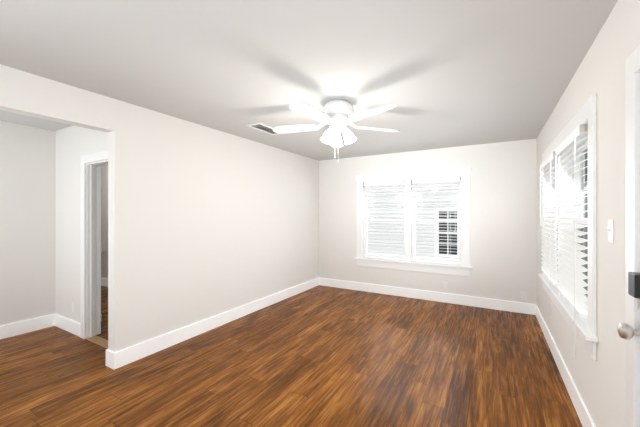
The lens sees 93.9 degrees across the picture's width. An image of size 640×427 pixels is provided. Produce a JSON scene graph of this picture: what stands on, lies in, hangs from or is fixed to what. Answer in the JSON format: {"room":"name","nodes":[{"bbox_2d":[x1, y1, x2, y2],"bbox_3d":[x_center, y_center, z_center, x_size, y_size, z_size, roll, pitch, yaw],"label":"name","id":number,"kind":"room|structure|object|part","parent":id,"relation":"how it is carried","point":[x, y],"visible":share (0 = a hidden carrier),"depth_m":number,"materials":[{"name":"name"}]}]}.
{"room":"empty living room","nodes":[
{"label":"empty living room","id":0,"kind":"room"},
{"bbox_2d":[0,121,55,325],"bbox_3d":[-3.884,0.185,2.953,0.120,2.450,2.130,0,0,30],"label":"wall","id":1,"kind":"structure","parent":0,"point":[27,222],"depth_m":3.55,"materials":[{"name":"white paint"}]},
{"bbox_2d":[0,314,51,339],"bbox_3d":[-3.838,1.335,2.897,0.016,0.150,2.020,0,0,30],"label":"baseboard","id":2,"kind":"structure","parent":1,"relation":"attached to","point":[13,329],"depth_m":3.52,"materials":[{"name":"white paint"}]},
{"bbox_2d":[56,125,107,322],"bbox_3d":[-2.588,0.185,3.388,1.690,2.450,0.080,0,0,30],"label":"wall","id":3,"kind":"structure","parent":0,"point":[74,144],"depth_m":3.56,"materials":[{"name":"white paint"}]},
{"bbox_2d":[52,313,80,336],"bbox_3d":[-3.021,1.335,3.583,0.685,0.150,0.016,0,0,30],"label":"baseboard","id":4,"kind":"structure","parent":3,"relation":"attached to","point":[64,323],"depth_m":3.58,"materials":[{"name":"white paint"}]},
{"bbox_2d":[81,150,107,348],"bbox_3d":[-2.418,0.378,3.481,1.487,2.065,0.450,0,0,30],"label":"door frame","id":5,"kind":"structure","parent":3,"relation":"in","point":[91,249],"depth_m":3.38,"materials":[{"name":"white paint"}]},
{"bbox_2d":[96,164,107,278],"bbox_3d":[-3.129,0.185,5.271,4.510,2.450,0.120,0,0,30],"label":"wall","id":6,"kind":"structure","parent":0,"point":[104,220],"depth_m":5.81,"materials":[{"name":"white paint"}]},
{"bbox_2d":[101,278,107,286],"bbox_3d":[-3.163,1.335,5.212,4.510,0.150,0.016,0,0,30],"label":"baseboard","id":7,"kind":"structure","parent":6,"relation":"attached to","point":[104,282],"depth_m":5.78,"materials":[{"name":"white paint"}]},
{"bbox_2d":[0,64,318,351],"bbox_3d":[-1.462,0.185,3.529,0.120,2.450,5.550,0,0,30],"label":"wall","id":8,"kind":"structure","parent":0,"point":[204,222],"depth_m":3.32,"materials":[{"name":"white paint"}]},
{"bbox_2d":[108,277,319,369],"bbox_3d":[-0.939,1.335,4.297,0.016,0.150,3.696,0,0,30],"label":"baseboard","id":9,"kind":"structure","parent":8,"relation":"attached to","point":[120,358],"depth_m":3.42,"materials":[{"name":"white paint"}]},
{"bbox_2d":[0,285,582,426],"bbox_3d":[-1.899,1.470,3.781,8.530,0.120,5.950,0,0,30],"label":"floor","id":10,"kind":"structure","parent":0,"point":[321,356],"depth_m":2.63,"materials":[{"name":"brown wood"}]},
{"bbox_2d":[0,0,617,160],"bbox_3d":[-1.899,-1.100,3.781,8.530,0.120,5.950,0,0,30],"label":"ceiling","id":11,"kind":"structure","parent":0,"point":[447,73],"depth_m":2.03,"materials":[{"name":"grey paint"}]},
{"bbox_2d":[247,123,278,134],"bbox_3d":[-0.657,-1.035,3.682,0.200,0.010,0.470,0,0,30],"label":"ceiling vent","id":12,"kind":"object","parent":11,"relation":"in","point":[263,128],"visible":0.83,"depth_m":3.63,"materials":[{"name":"white metal"}]},
{"bbox_2d":[272,99,399,162],"bbox_3d":[0.133,-0.750,2.770,1.269,0.579,1.245,0,0,30],"label":"fan","id":13,"kind":"object","parent":11,"relation":"hanging from","point":[335,114],"visible":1,"depth_m":2.71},
{"bbox_3d":[0.169,-0.901,2.800,0.302,0.276,0.302,0,0,30],"label":"motor","id":14,"kind":"part","parent":13,"relation":"part of","materials":[{"name":"white metal"}]},
{"bbox_2d":[319,139,536,303],"bbox_3d":[1.578,0.185,5.093,3.820,2.450,0.200,0,0,30],"label":"wall","id":15,"kind":"structure","parent":0,"point":[503,219],"depth_m":4.53,"materials":[{"name":"white paint"}]},
{"bbox_2d":[354,167,472,275],"bbox_3d":[1.520,0.127,5.092,1.930,1.663,0.256,0,0,30],"label":"window","id":16,"kind":"structure","parent":15,"relation":"in","point":[363,221],"depth_m":5.00,"materials":[{"name":"white paint"}]},
{"bbox_2d":[371,186,371,256],"bbox_3d":[0.924,0.129,5.361,0.002,1.298,0.002,0,0,30],"label":"cord","id":17,"kind":"object","parent":16,"relation":"hanging from","point":[371,186],"depth_m":5.36,"materials":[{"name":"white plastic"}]},
{"bbox_2d":[372,187,372,256],"bbox_3d":[0.948,0.129,5.403,0.002,1.298,0.002,0,0,30],"label":"cord","id":18,"kind":"object","parent":16,"relation":"hanging from","point":[372,187],"depth_m":5.40,"materials":[{"name":"white fabric"}]},
{"bbox_2d":[400,183,400,228],"bbox_3d":[1.365,-0.107,5.092,0.022,0.826,0.010,0,0,30],"label":"cord","id":19,"kind":"object","parent":16,"relation":"hanging from","point":[400,214],"depth_m":5.09,"materials":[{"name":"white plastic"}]},
{"bbox_3d":[1.498,0.118,5.055,1.588,1.360,0.054,0,0,30],"label":"window far blind rails","id":20,"kind":"part","parent":16,"relation":"part of","materials":[{"name":"white plastic"}]},
{"bbox_2d":[364,182,459,260],"bbox_3d":[1.499,0.134,5.057,1.580,1.235,0.049,0,0,30],"label":"window blinds","id":21,"kind":"object","parent":16,"relation":"attached to","point":[412,218],"visible":1,"depth_m":4.99,"materials":[{"name":"white plastic"}]},
{"bbox_3d":[1.536,0.113,5.121,1.612,1.354,0.066,0,0,30],"label":"window far sash","id":22,"kind":"part","parent":16,"relation":"part of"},
{"bbox_2d":[416,183,416,221],"bbox_3d":[1.602,-0.185,4.958,0.012,0.650,0.012,0,0,15],"label":"cord","id":23,"kind":"object","parent":16,"relation":"hanging from","point":[416,183],"depth_m":4.95,"materials":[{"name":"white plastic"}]},
{"bbox_2d":[450,182,450,261],"bbox_3d":[2.049,0.129,4.711,0.002,1.298,0.002,0,0,30],"label":"cord","id":24,"kind":"object","parent":16,"relation":"hanging from","point":[450,182],"depth_m":4.75,"materials":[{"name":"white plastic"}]},
{"bbox_2d":[454,180,455,232],"bbox_3d":[2.108,-0.107,4.663,0.022,0.826,0.010,0,0,30],"label":"cord","id":25,"kind":"object","parent":16,"relation":"hanging from","point":[455,180],"depth_m":4.66,"materials":[{"name":"white plastic"}]},
{"bbox_2d":[320,278,536,314],"bbox_3d":[1.498,1.335,5.015,3.480,0.150,0.016,0,0,30],"label":"baseboard","id":26,"kind":"structure","parent":15,"relation":"attached to","point":[511,306],"depth_m":4.80,"materials":[{"name":"white paint"}]},
{"bbox_2d":[537,0,639,426],"bbox_3d":[1.658,0.185,1.612,0.200,2.450,5.750,0,0,30],"label":"wall","id":27,"kind":"structure","parent":0,"point":[600,383],"depth_m":1.62,"materials":[{"name":"white paint"}]},
{"bbox_2d":[532,305,595,426],"bbox_3d":[2.179,1.335,2.729,0.016,0.150,3.235,0,0,30],"label":"baseboard","id":28,"kind":"structure","parent":27,"relation":"attached to","point":[581,409],"depth_m":2.40,"materials":[{"name":"white paint"}]},
{"bbox_2d":[538,94,597,360],"bbox_3d":[2.200,0.082,2.610,0.256,1.573,2.130,0,0,30],"label":"window","id":29,"kind":"structure","parent":27,"relation":"in","point":[570,184],"depth_m":2.27,"materials":[{"name":"white paint"}]},
{"bbox_2d":[540,168,542,270],"bbox_3d":[2.488,0.057,3.341,0.042,1.155,0.099,0,0,-6],"label":"cord","id":30,"kind":"object","parent":29,"relation":"hanging from","point":[540,168],"depth_m":3.32,"materials":[{"name":"white fabric"}]},
{"bbox_2d":[550,154,556,288],"bbox_3d":[2.009,0.057,2.511,0.042,1.155,0.099,0,0,-6],"label":"cord","id":31,"kind":"object","parent":29,"relation":"hanging from","point":[556,223],"depth_m":2.56,"materials":[{"name":"white fabric"}]},
{"bbox_3d":[2.115,0.046,2.659,0.054,1.217,1.788,0,0,30],"label":"right window blind rails","id":32,"kind":"part","parent":29,"relation":"part of","materials":[{"name":"white plastic"}]},
{"bbox_2d":[541,136,587,309],"bbox_3d":[2.116,0.062,2.658,0.046,1.102,1.780,0,0,30],"label":"window blinds","id":33,"kind":"object","parent":29,"relation":"attached to","point":[566,274],"visible":0.81,"depth_m":2.28,"materials":[{"name":"white plastic"}]},
{"bbox_2d":[566,134,575,358],"bbox_3d":[1.707,0.218,1.992,0.107,1.476,0.043,0,0,-24],"label":"cord","id":34,"kind":"object","parent":29,"relation":"hanging from","point":[574,134],"depth_m":1.97,"materials":[{"name":"white fabric"}]},
{"bbox_3d":[2.228,0.068,2.593,0.066,1.264,1.812,0,0,30],"label":"window right sash","id":35,"kind":"part","parent":29,"relation":"part of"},
{"bbox_2d":[579,124,587,131],"bbox_3d":[1.669,-0.540,1.883,0.054,0.048,0.007,0,0,30],"label":"bracket","id":36,"kind":"object","parent":29,"relation":"attached to","point":[583,127],"depth_m":1.89,"materials":[{"name":"white metal"}]},
{"bbox_2d":[607,220,613,242],"bbox_3d":[1.491,0.090,1.541,0.018,0.115,0.070,0,0,30],"label":"light switch","id":37,"kind":"object","parent":27,"relation":"attached to","point":[610,229],"visible":0.98,"depth_m":1.53,"materials":[{"name":"white plastic"}]},
{"bbox_2d":[617,45,639,426],"bbox_3d":[1.158,0.365,0.838,0.289,2.090,1.050,0,0,30],"label":"entry door","id":38,"kind":"structure","parent":27,"relation":"in","point":[629,331],"depth_m":1.25,"materials":[{"name":"white paint"}]},
{"label":"outside","id":39,"kind":"structure","parent":0,"visible":0},
{"bbox_3d":[1.134,2.135,3.964,26.000,0.050,24.000,0,0,30],"label":"ground","id":40,"kind":"structure","parent":39,"visible":0},
{"bbox_2d":[367,182,458,258],"bbox_3d":[3.846,-0.090,8.662,16.000,5.400,0.250,0,0,30],"label":"house siding","id":41,"kind":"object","parent":40,"relation":"on","point":[426,234],"depth_m":9.28,"materials":[{"name":"grey"}]},
{"bbox_2d":[435,209,458,257],"bbox_3d":[3.684,0.565,8.620,0.700,1.390,0.105,0,0,30],"label":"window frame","id":42,"kind":"structure","parent":41,"relation":"attached to","point":[437,243],"depth_m":8.68,"materials":[{"name":"white"}]},
{"bbox_2d":[439,211,456,254],"bbox_3d":[3.713,0.565,8.670,0.560,1.250,0.010,0,0,30],"label":"glass","id":43,"kind":"object","parent":41,"relation":"attached to","point":[444,215],"depth_m":8.65,"materials":[{"name":"grey"}]}
]}

